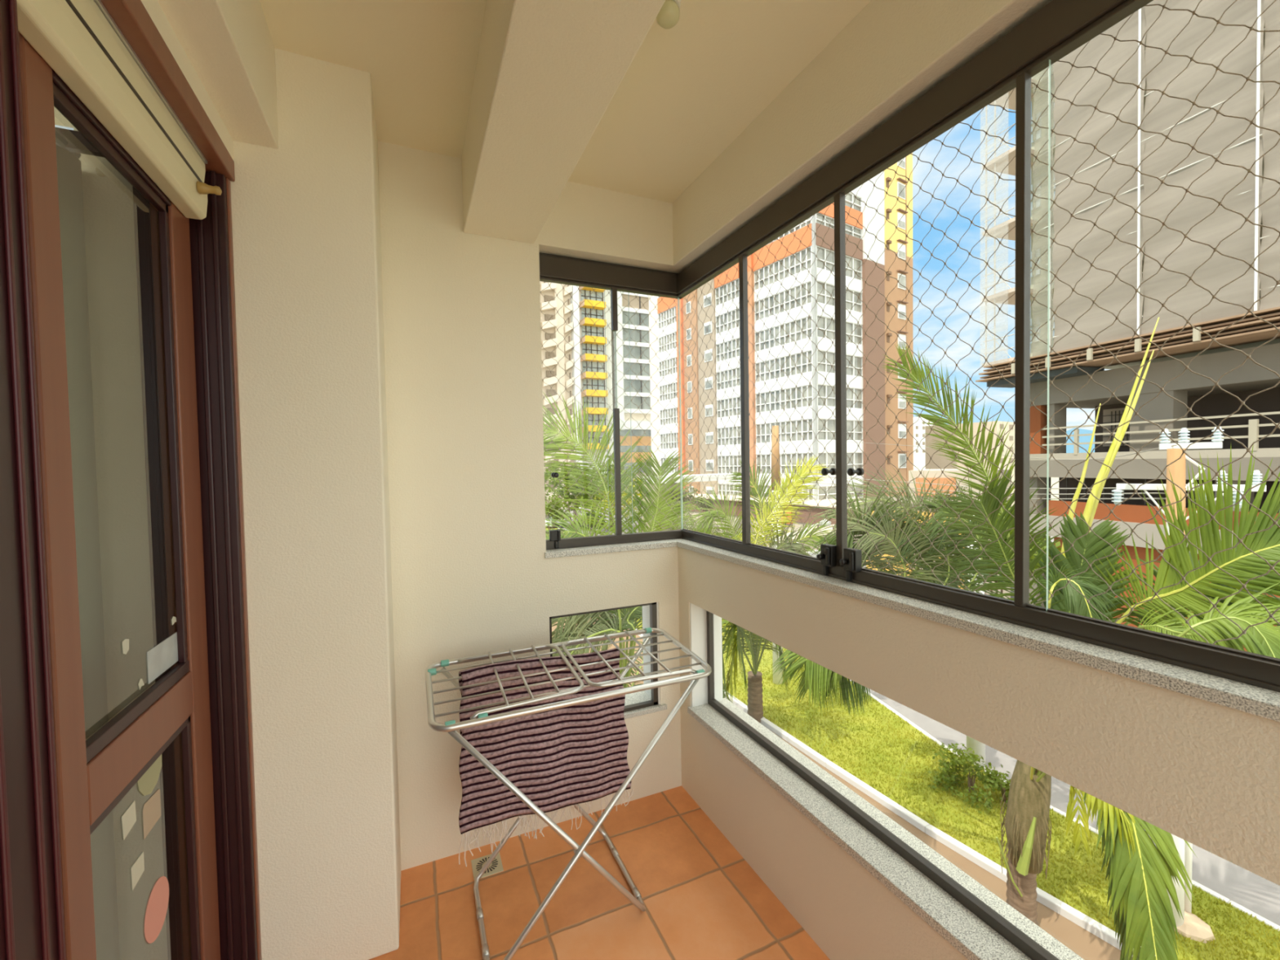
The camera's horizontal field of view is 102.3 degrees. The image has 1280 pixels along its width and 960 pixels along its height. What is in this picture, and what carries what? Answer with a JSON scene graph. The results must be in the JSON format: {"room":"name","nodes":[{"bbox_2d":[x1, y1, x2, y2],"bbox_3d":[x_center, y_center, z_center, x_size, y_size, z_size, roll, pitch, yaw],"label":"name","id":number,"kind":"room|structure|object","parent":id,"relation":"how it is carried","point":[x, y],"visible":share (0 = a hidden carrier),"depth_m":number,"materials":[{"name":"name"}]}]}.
{"room":"enclosed apartment balcony","nodes":[
{"label":"enclosed apartment balcony","id":0,"kind":"room"},
{"bbox_2d":[141,0,278,159],"bbox_3d":[-0.653,-1.024,0.203,0.363,0.422,2.439,-2,2,-24],"label":"ceiling beam","id":1,"kind":"structure","parent":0,"point":[224,50],"depth_m":1.13,"materials":[{"name":"beige paint"}]},
{"bbox_2d":[16,0,222,219],"bbox_3d":[-0.586,-0.686,0.191,0.089,0.146,2.350,-2,2,-24],"label":"blind cassette","id":2,"kind":"object","parent":1,"relation":"attached to","point":[80,40],"visible":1,"depth_m":0.89,"materials":[{"name":"beige fabric"}]},
{"bbox_2d":[0,0,262,959],"bbox_3d":[-0.641,0.323,0.236,0.200,2.273,2.439,-2,2,-24],"label":"door","id":3,"kind":"structure","parent":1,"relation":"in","point":[57,785],"depth_m":0.96,"materials":[{"name":"red wood"}]},
{"bbox_2d":[54,126,104,158],"bbox_3d":[-0.647,-0.742,-0.220,0.120,0.042,3.150,-2,2,-24],"label":"curtain rod","id":4,"kind":"object","parent":3,"relation":"attached to","point":[71,140],"visible":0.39,"depth_m":1.17,"materials":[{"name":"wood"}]},
{"bbox_2d":[55,144,119,959],"bbox_3d":[-0.744,0.359,-0.028,0.053,2.150,2.937,-2,2,-24],"label":"curtain","id":5,"kind":"object","parent":4,"relation":"hanging from","point":[68,166],"visible":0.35,"depth_m":1.19,"materials":[{"name":"beige fabric"}]},
{"bbox_2d":[121,639,128,654],"bbox_3d":[-0.975,0.316,0.977,0.001,0.029,0.024,-2,2,-24],"label":"scrap","id":6,"kind":"object","parent":3,"relation":"attached to","point":[125,643],"visible":1,"depth_m":0.97,"materials":[{"name":"beige paper"}]},
{"bbox_2d":[120,800,136,840],"bbox_3d":[-0.961,0.640,0.970,0.001,0.048,0.051,-2,2,-24],"label":"sticker","id":7,"kind":"object","parent":3,"relation":"attached to","point":[129,817],"visible":1,"depth_m":0.97,"materials":[{"name":"beige paper"}]},
{"bbox_2d":[130,851,144,890],"bbox_3d":[-0.969,0.753,0.994,0.001,0.045,0.049,-2,2,-24],"label":"sticker","id":8,"kind":"object","parent":3,"relation":"attached to","point":[137,868],"visible":1,"depth_m":0.99,"materials":[{"name":"beige paper"}]},
{"bbox_2d":[137,678,144,689],"bbox_3d":[-0.994,0.405,1.027,0.001,0.022,0.023,-2,2,-24],"label":"scrap","id":9,"kind":"object","parent":3,"relation":"attached to","point":[140,683],"visible":1,"depth_m":1.02,"materials":[{"name":"beige paper"}]},
{"bbox_2d":[137,754,161,795],"bbox_3d":[-0.998,0.605,1.051,0.001,0.068,0.108,-2,2,-24],"label":"sticker","id":10,"kind":"object","parent":3,"relation":"attached to","point":[147,783],"visible":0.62,"depth_m":1.05,"materials":[{"name":"beige paper"}]},
{"bbox_2d":[142,788,160,839],"bbox_3d":[-0.997,0.678,1.053,0.001,0.067,0.075,-2,2,-24],"label":"sticker","id":11,"kind":"object","parent":3,"relation":"attached to","point":[151,811],"visible":1,"depth_m":1.05,"materials":[{"name":"beige"}]},
{"bbox_2d":[144,875,168,943],"bbox_3d":[-0.995,0.884,1.062,0.001,0.111,0.111,-2,2,-24],"label":"sticker","id":12,"kind":"object","parent":3,"relation":"attached to","point":[157,903],"visible":1,"depth_m":1.06,"materials":[{"name":"pink paper"}]},
{"bbox_2d":[146,631,177,684],"bbox_3d":[-1.043,0.384,1.136,0.001,0.068,0.181,-2,2,-24],"label":"plaque","id":13,"kind":"object","parent":3,"relation":"attached to","point":[160,658],"visible":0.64,"depth_m":1.11,"materials":[{"name":"silver metal"}]},
{"bbox_2d":[171,616,176,625],"bbox_3d":[-1.062,0.319,1.176,0.001,0.018,0.026,-2,2,-24],"label":"scrap","id":14,"kind":"object","parent":3,"relation":"attached to","point":[174,619],"visible":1,"depth_m":1.17,"materials":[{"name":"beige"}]},
{"bbox_2d":[73,48,400,959],"bbox_3d":[-1.146,0.079,1.615,0.642,2.690,0.500,-2,2,-24],"label":"wall pillar","id":15,"kind":"structure","parent":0,"point":[306,213],"depth_m":1.43,"materials":[{"name":"beige paint"}]},
{"bbox_2d":[53,0,871,203],"bbox_3d":[-0.753,-1.292,0.500,3.500,0.300,3.074,-2,2,-24],"label":"ceiling","id":16,"kind":"structure","parent":0,"point":[691,88],"depth_m":1.48,"materials":[{"name":"beige paint"}]},
{"bbox_2d":[461,0,665,243],"bbox_3d":[0.025,-1.076,0.685,0.262,0.370,2.774,-2,2,-24],"label":"ceiling beam","id":17,"kind":"structure","parent":16,"relation":"attached to","point":[548,73],"depth_m":1.24,"materials":[{"name":"beige paint"}]},
{"bbox_2d":[656,0,681,28],"bbox_3d":[0.068,-1.149,1.264,0.070,0.058,0.070,-2,2,-24],"label":"ceiling lamp","id":18,"kind":"object","parent":16,"relation":"attached to","point":[668,16],"visible":0.87,"depth_m":1.25,"materials":[{"name":"white paint"}]},
{"bbox_2d":[377,140,681,871],"bbox_3d":[-0.396,0.050,2.130,1.151,2.690,0.165,-2,2,-24],"label":"wall","id":19,"kind":"structure","parent":0,"point":[472,575],"depth_m":1.93,"materials":[{"name":"beige paint"}]},
{"bbox_2d":[549,602,657,712],"bbox_3d":[-0.148,0.770,2.185,0.479,0.457,0.025,-2,2,-24],"label":"window","id":20,"kind":"structure","parent":19,"relation":"in","point":[653,620],"depth_m":2.26,"materials":[{"name":"brown metal"}]},
{"bbox_2d":[540,281,697,537],"bbox_3d":[-0.104,-0.367,2.352,0.824,1.258,0.010,-2,2,-24],"label":"safety net","id":21,"kind":"object","parent":19,"relation":"attached to","point":[547,282],"visible":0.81,"depth_m":2.34,"materials":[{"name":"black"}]},
{"bbox_2d":[623,690,666,719],"bbox_3d":[-0.153,1.007,2.255,0.513,0.020,0.192,-2,2,-24],"label":"trim","id":22,"kind":"structure","parent":19,"relation":"attached to","point":[640,696],"depth_m":2.27,"materials":[{"name":"stone"}]},
{"bbox_2d":[642,601,722,706],"bbox_3d":[0.169,0.757,2.296,0.375,0.466,0.118,0,2,21],"label":"trim","id":23,"kind":"structure","parent":19,"relation":"attached to","point":[698,615],"depth_m":2.25,"materials":[{"name":"white paint"}]},
{"bbox_2d":[369,786,829,959],"bbox_3d":[-0.068,1.507,0.698,1.791,0.150,2.774,-2,2,-24],"label":"floor","id":24,"kind":"structure","parent":0,"point":[702,900],"depth_m":1.72,"materials":[{"name":"tile"}]},
{"bbox_2d":[471,852,503,879],"bbox_3d":[-0.557,1.404,1.877,0.102,0.005,0.100,-2,2,-24],"label":"floor drain","id":25,"kind":"object","parent":24,"relation":"on","point":[495,867],"visible":0.79,"depth_m":1.87,"materials":[{"name":"beige plastic"}]},
{"bbox_2d":[425,627,711,959],"bbox_3d":[-0.229,1.002,1.739,0.888,0.804,0.441,-2,2,-24],"label":"drying rack","id":26,"kind":"object","parent":24,"relation":"on","point":[450,726],"visible":0.98,"depth_m":1.62,"materials":[{"name":"silver metal"}]},
{"bbox_2d":[458,648,633,866],"bbox_3d":[-0.314,0.915,1.777,0.607,0.624,0.092,-2,2,-24],"label":"towel","id":27,"kind":"object","parent":26,"relation":"hanging from","point":[558,758],"visible":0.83,"depth_m":1.73,"materials":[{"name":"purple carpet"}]},
{"bbox_2d":[665,0,1279,959],"bbox_3d":[0.769,0.209,1.129,0.162,2.990,2.934,-2,2,-24],"label":"wall","id":28,"kind":"structure","parent":0,"point":[1205,774],"depth_m":1.26,"materials":[{"name":"beige paint"}]},
{"bbox_2d":[706,611,1058,959],"bbox_3d":[0.844,0.776,1.031,0.023,0.455,2.672,-2,2,-24],"label":"window","id":29,"kind":"structure","parent":28,"relation":"in","point":[1024,943],"depth_m":1.40,"materials":[{"name":"brown metal"}]},
{"bbox_2d":[687,697,1084,959],"bbox_3d":[0.838,1.016,1.041,0.194,0.026,2.687,-2,2,-24],"label":"window sill","id":30,"kind":"structure","parent":28,"relation":"attached to","point":[964,931],"depth_m":1.38,"materials":[{"name":"stone"}]},
{"bbox_2d":[538,0,1279,692],"bbox_3d":[0.480,-0.302,0.961,0.708,1.213,2.880,-2,2,-24],"label":"window","id":31,"kind":"structure","parent":28,"relation":"in","point":[1060,27],"depth_m":1.19,"materials":[{"name":"brown metal"}]},
{"bbox_2d":[684,0,1279,644],"bbox_3d":[0.745,-0.352,1.315,0.010,1.258,2.593,-2,2,-24],"label":"safety net","id":32,"kind":"object","parent":31,"relation":"attached to","point":[1251,28],"visible":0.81,"depth_m":1.05,"materials":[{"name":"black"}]},
{"bbox_2d":[544,538,1279,722],"bbox_3d":[0.502,0.314,1.019,0.776,0.023,2.945,-2,2,-24],"label":"window sill","id":33,"kind":"structure","parent":28,"relation":"on","point":[1261,702],"depth_m":0.99,"materials":[{"name":"stone"}]},
{"label":"outside","id":34,"kind":"structure","parent":0,"visible":0},
{"bbox_2d":[913,500,1061,593],"bbox_3d":[6.310,1.832,9.196,2.401,3.070,2.412,-1,2,4],"label":"tree","id":35,"kind":"object","parent":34,"point":[1057,544],"visible":0.06,"depth_m":8.95,"materials":[{"name":"green plant"}]},
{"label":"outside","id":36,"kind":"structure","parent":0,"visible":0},
{"bbox_2d":[1066,427,1094,453],"bbox_3d":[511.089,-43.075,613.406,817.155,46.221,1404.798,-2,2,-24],"label":"hills","id":37,"kind":"structure","parent":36,"point":[1069,448],"depth_m":682.38,"materials":[{"name":"blue"}]},
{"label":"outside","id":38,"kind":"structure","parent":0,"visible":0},
{"bbox_2d":[920,486,973,522],"bbox_3d":[13.937,1.468,23.493,1.828,2.405,2.091,-2,2,-24],"label":"street tree","id":39,"kind":"object","parent":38,"point":[948,498],"visible":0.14,"depth_m":23.48,"materials":[{"name":"green plant"}]},
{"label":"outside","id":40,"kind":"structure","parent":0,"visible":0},
{"bbox_2d":[1050,477,1058,500],"bbox_3d":[22.079,4.245,86.432,410.000,0.050,380.000,-2,2,-24],"label":"ground","id":41,"kind":"structure","parent":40,"point":[1053,480],"depth_m":121.96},
{"bbox_2d":[913,453,925,470],"bbox_3d":[71.095,-2.016,123.477,13.334,8.322,9.984,-2,2,-24],"label":"building","id":42,"kind":"structure","parent":41,"relation":"on","point":[919,460],"depth_m":120.77,"materials":[{"name":"white paint"}]},
{"bbox_2d":[913,417,932,424],"bbox_3d":[95.883,-10.607,178.236,11.757,21.430,9.707,-2,2,-24],"label":"building","id":43,"kind":"structure","parent":41,"relation":"on","point":[919,421],"depth_m":172.75,"materials":[{"name":"white paint"}]},
{"bbox_2d":[913,423,933,454],"bbox_3d":[86.930,-8.274,163.359,16.838,17.951,10.602,-2,2,-24],"label":"building","id":44,"kind":"structure","parent":41,"relation":"on","point":[918,429],"depth_m":157.36,"materials":[{"name":"white"}]},
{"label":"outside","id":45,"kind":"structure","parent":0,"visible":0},
{"bbox_2d":[545,525,1279,959],"bbox_3d":[-0.602,6.150,30.490,6.800,0.100,64.000,-2,2,-24],"label":"lawn","id":46,"kind":"structure","parent":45,"point":[872,744],"depth_m":10.76,"materials":[{"name":"plant"}]},
{"bbox_2d":[545,515,577,528],"bbox_3d":[-9.090,4.684,59.878,1.800,1.490,4.286,1,2,45],"label":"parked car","id":47,"kind":"object","parent":46,"relation":"on","point":[554,515],"visible":0.14,"depth_m":58.54,"materials":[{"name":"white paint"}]},
{"bbox_2d":[544,462,638,528],"bbox_3d":[-5.199,2.198,40.765,10.052,7.453,6.852,-2,2,-24],"label":"street tree","id":48,"kind":"object","parent":46,"relation":"on","point":[582,495],"visible":0.32,"depth_m":39.56,"materials":[{"name":"green plant"}]},
{"bbox_2d":[627,499,705,533],"bbox_3d":[1.151,3.647,30.176,5.065,5.018,4.607,-2,2,-24],"label":"palm tree","id":49,"kind":"object","parent":46,"relation":"on","point":[675,501],"visible":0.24,"depth_m":29.64,"materials":[{"name":"green plant"}]},
{"bbox_2d":[636,506,737,538],"bbox_3d":[2.369,3.793,24.823,4.702,4.993,5.489,0,2,42],"label":"palm tree","id":50,"kind":"object","parent":46,"relation":"on","point":[713,531],"visible":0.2,"depth_m":24.46,"materials":[{"name":"green plant"}]},
{"bbox_2d":[711,530,758,543],"bbox_3d":[3.433,4.332,23.317,4.236,3.965,4.250,0,2,34],"label":"palm tree","id":51,"kind":"object","parent":46,"relation":"on","point":[722,531],"visible":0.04,"depth_m":23.75,"materials":[{"name":"green plant"}]},
{"bbox_2d":[927,742,1005,813],"bbox_3d":[6.851,6.184,10.807,1.310,1.133,1.466,-2,2,-24],"label":"leafy shrub","id":52,"kind":"object","parent":46,"relation":"on","point":[972,758],"visible":0.98,"depth_m":10.86,"materials":[{"name":"green plant"}]},
{"bbox_2d":[983,764,1010,807],"bbox_3d":[7.564,6.237,10.301,1.117,0.882,0.932,-1,2,9],"label":"leafy shrub","id":53,"kind":"object","parent":46,"relation":"on","point":[1006,790],"visible":0.27,"depth_m":10.44,"materials":[{"name":"green plant"}]},
{"bbox_2d":[1173,911,1215,943],"bbox_3d":[8.109,6.557,7.652,0.582,0.120,0.591,-2,2,-24],"label":"ground stone","id":54,"kind":"structure","parent":46,"relation":"on","point":[1193,926],"depth_m":7.50,"materials":[{"name":"beige stone"}]},
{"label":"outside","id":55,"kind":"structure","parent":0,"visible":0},
{"bbox_2d":[551,613,1132,959],"bbox_3d":[-0.139,6.652,14.299,8.530,0.020,34.000,-2,2,-24],"label":"pavement","id":56,"kind":"structure","parent":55,"point":[1084,944],"depth_m":8.44,"materials":[{"name":"beige concrete"}]},
{"bbox_2d":[545,494,568,529],"bbox_3d":[-4.845,2.318,27.755,2.423,3.127,2.427,0,2,43],"label":"street tree","id":57,"kind":"object","parent":56,"relation":"on","point":[557,508],"visible":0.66,"depth_m":27.53,"materials":[{"name":"green plant"}]},
{"bbox_2d":[574,510,606,536],"bbox_3d":[-2.172,2.489,24.011,1.666,2.504,1.985,-2,2,-24],"label":"street tree","id":58,"kind":"object","parent":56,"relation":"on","point":[587,513],"visible":0.23,"depth_m":23.90,"materials":[{"name":"green plant"}]},
{"bbox_2d":[542,390,743,706],"bbox_3d":[-0.482,2.838,6.574,4.526,8.062,4.647,-2,2,-24],"label":"palm tree","id":59,"kind":"object","parent":56,"relation":"on","point":[604,624],"visible":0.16,"depth_m":6.31,"materials":[{"name":"green plant"}]},
{"bbox_2d":[685,454,834,723],"bbox_3d":[3.160,2.987,12.574,4.134,7.286,3.301,-1,2,2],"label":"palm tree","id":60,"kind":"object","parent":56,"relation":"on","point":[755,701],"visible":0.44,"depth_m":12.95,"materials":[{"name":"green plant"}]},
{"bbox_2d":[771,316,1279,959],"bbox_3d":[5.716,2.230,7.342,5.008,9.012,6.101,-2,2,-38],"label":"palm tree","id":61,"kind":"object","parent":56,"relation":"on","point":[1137,869],"visible":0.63,"depth_m":6.17,"materials":[{"name":"green plant"}]},
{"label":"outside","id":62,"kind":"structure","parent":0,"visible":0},
{"bbox_2d":[545,504,1279,926],"bbox_3d":[-8.421,5.599,56.550,90.000,0.050,130.000,-2,2,-24],"label":"road","id":63,"kind":"structure","parent":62,"point":[1255,893],"depth_m":8.97,"materials":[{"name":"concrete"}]},
{"bbox_2d":[539,280,583,509],"bbox_3d":[-14.977,-27.922,82.719,10.433,65.550,4.529,-2,2,-24],"label":"residential tower","id":64,"kind":"structure","parent":63,"relation":"on","point":[557,320],"depth_m":83.09,"materials":[{"name":"beige concrete"}]},
{"bbox_2d":[578,286,613,499],"bbox_3d":[-9.958,-28.262,91.325,7.252,65.550,11.380,-2,2,-24],"label":"tower","id":65,"kind":"structure","parent":63,"relation":"on","point":[587,323],"depth_m":87.48,"materials":[{"name":"white"}]},
{"bbox_2d":[562,454,637,530],"bbox_3d":[-4.718,1.294,56.045,9.019,8.394,7.771,-2,2,-24],"label":"street tree","id":66,"kind":"object","parent":63,"relation":"on","point":[612,464],"visible":0.09,"depth_m":55.28,"materials":[{"name":"green plant"}]},
{"bbox_2d":[592,475,642,531],"bbox_3d":[-0.553,2.547,45.885,7.283,6.303,5.717,-1,2,-3],"label":"street tree","id":67,"kind":"object","parent":63,"relation":"on","point":[637,493],"visible":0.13,"depth_m":44.81,"materials":[{"name":"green plant"}]},
{"bbox_2d":[610,291,651,503],"bbox_3d":[-0.727,-28.642,98.709,15.199,65.550,15.096,-2,2,-24],"label":"apartment building","id":68,"kind":"structure","parent":63,"relation":"on","point":[636,320],"depth_m":91.12,"materials":[{"name":"beige concrete"}]},
{"bbox_2d":[641,473,735,532],"bbox_3d":[4.128,2.658,42.047,9.502,6.100,2.500,-3,2,-44],"label":"canopy","id":69,"kind":"object","parent":63,"relation":"on","point":[721,476],"visible":0.18,"depth_m":40.34,"materials":[{"name":"white paint"}]},
{"bbox_2d":[667,485,715,528],"bbox_3d":[3.198,2.838,37.792,2.551,4.991,5.234,-3,2,-43],"label":"street tree","id":70,"kind":"object","parent":63,"relation":"on","point":[703,505],"visible":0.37,"depth_m":37.08,"materials":[{"name":"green plant"}]},
{"bbox_2d":[771,425,782,684],"bbox_3d":[4.298,2.404,16.215,0.320,8.200,0.320,-2,2,-24],"label":"post","id":71,"kind":"object","parent":63,"relation":"on","point":[775,449],"visible":0.29,"depth_m":16.06,"materials":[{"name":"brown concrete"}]},
{"bbox_2d":[648,152,913,538],"bbox_3d":[14.743,-19.646,55.017,19.780,49.550,34.000,-2,2,-33],"label":"apartment tower","id":72,"kind":"structure","parent":63,"relation":"on","point":[877,406],"depth_m":49.79,"materials":[{"name":"beige"}]},
{"bbox_2d":[751,524,866,561],"bbox_3d":[11.820,4.615,34.511,9.631,2.350,3.400,-2,2,-34],"label":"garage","id":73,"kind":"structure","parent":63,"relation":"on","point":[829,528],"depth_m":33.01,"materials":[{"name":"beige"}]},
{"bbox_2d":[795,519,831,542],"bbox_3d":[7.785,3.997,23.982,2.272,4.342,0.398,-1,2,-5],"label":"street lamp","id":74,"kind":"object","parent":63,"relation":"on","point":[828,523],"visible":0.27,"depth_m":23.95,"materials":[{"name":"white paint"}]},
{"bbox_2d":[609,613,1133,956],"bbox_3d":[-3.398,6.226,29.243,1.023,0.180,64.021,-2,2,-25],"label":"kerb","id":75,"kind":"object","parent":63,"relation":"on","point":[1077,917],"visible":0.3,"depth_m":9.53,"materials":[{"name":"grey concrete"}]},
{"bbox_2d":[558,528,1279,931],"bbox_3d":[1.266,6.099,31.282,1.591,0.150,64.110,-2,2,-20],"label":"kerb","id":76,"kind":"object","parent":63,"relation":"on","point":[1213,893],"visible":0.19,"depth_m":8.38,"materials":[{"name":"grey concrete"}]},
{"bbox_2d":[859,468,1011,598],"bbox_3d":[16.189,2.667,28.239,6.705,6.450,5.900,0,2,36],"label":"building","id":77,"kind":"structure","parent":63,"relation":"on","point":[931,473],"depth_m":26.25,"materials":[{"name":"beige"}]},
{"bbox_2d":[924,421,1014,506],"bbox_3d":[40.500,-1.202,63.355,5.089,11.278,8.060,-2,2,-34],"label":"building","id":78,"kind":"structure","parent":63,"relation":"on","point":[941,461],"depth_m":61.14,"materials":[{"name":"brown"}]},
{"bbox_2d":[966,515,985,768],"bbox_3d":[7.697,3.597,11.814,0.380,5.950,0.380,-2,2,-24],"label":"post","id":79,"kind":"object","parent":63,"relation":"on","point":[979,748],"visible":0.02,"depth_m":11.72,"materials":[{"name":"white concrete"}]},
{"bbox_2d":[975,306,1279,651],"bbox_3d":[21.973,0.554,17.150,9.450,11.112,15.997,-2,2,-17],"label":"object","id":80,"kind":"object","parent":63,"relation":"on","point":[1246,426],"visible":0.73,"depth_m":18.52,"materials":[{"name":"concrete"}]},
{"bbox_2d":[1102,409,1129,445],"bbox_3d":[20.315,-2.189,21.699,0.030,1.490,1.474,-2,2,-17],"label":"grille","id":81,"kind":"object","parent":80,"relation":"attached to","point":[1109,416],"depth_m":22.06,"materials":[{"name":"metal"}]},
{"bbox_2d":[982,0,1279,368],"bbox_3d":[22.141,-20.700,16.721,10.291,31.329,15.997,-2,2,-17],"label":"building","id":82,"kind":"structure","parent":80,"relation":"on","point":[1250,241],"depth_m":17.27,"materials":[{"name":"grey concrete"}]},
{"bbox_2d":[1048,477,1279,512],"bbox_3d":[19.588,0.511,15.380,0.040,0.995,14.007,-2,2,-17],"label":"window grille","id":83,"kind":"object","parent":80,"relation":"attached to","point":[1242,481],"depth_m":18.74,"materials":[{"name":"metal"}]},
{"bbox_2d":[1184,841,1192,913],"bbox_3d":[8.292,5.328,7.803,0.100,2.700,0.100,-2,2,-24],"label":"signal post","id":84,"kind":"object","parent":63,"relation":"on","point":[1188,852],"visible":0.1,"depth_m":7.79,"materials":[{"name":"white concrete"}]},
{"bbox_2d":[1111,426,1266,927],"bbox_3d":[7.940,2.966,7.559,1.551,7.450,0.409,1,2,44],"label":"utility pole","id":85,"kind":"object","parent":63,"relation":"on","point":[1177,469],"visible":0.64,"depth_m":7.50,"materials":[{"name":"concrete"}]},
{"bbox_2d":[683,467,1115,488],"bbox_3d":[6.211,-0.579,33.870,2.268,0.544,52.803,-1,2,-6],"label":"overhead cable","id":86,"kind":"object","parent":85,"relation":"attached to","point":[683,468],"visible":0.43,"depth_m":14.96,"materials":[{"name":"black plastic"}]},
{"bbox_2d":[685,483,1165,499],"bbox_3d":[6.209,0.282,33.869,2.267,1.515,52.753,-1,2,-6],"label":"overhead cable","id":87,"kind":"object","parent":85,"relation":"attached to","point":[686,483],"visible":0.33,"depth_m":10.60,"materials":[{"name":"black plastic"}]},
{"bbox_2d":[706,477,1164,494],"bbox_3d":[6.208,-0.183,33.867,2.267,0.746,52.776,-1,2,-6],"label":"overhead cable","id":88,"kind":"object","parent":85,"relation":"attached to","point":[706,477],"visible":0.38,"depth_m":10.87,"materials":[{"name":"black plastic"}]},
{"bbox_2d":[848,441,1177,460],"bbox_3d":[11.319,-1.507,21.646,0.965,1.479,29.220,-1,2,12],"label":"overhead cable","id":89,"kind":"object","parent":85,"relation":"attached to","point":[849,442],"visible":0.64,"depth_m":11.32,"materials":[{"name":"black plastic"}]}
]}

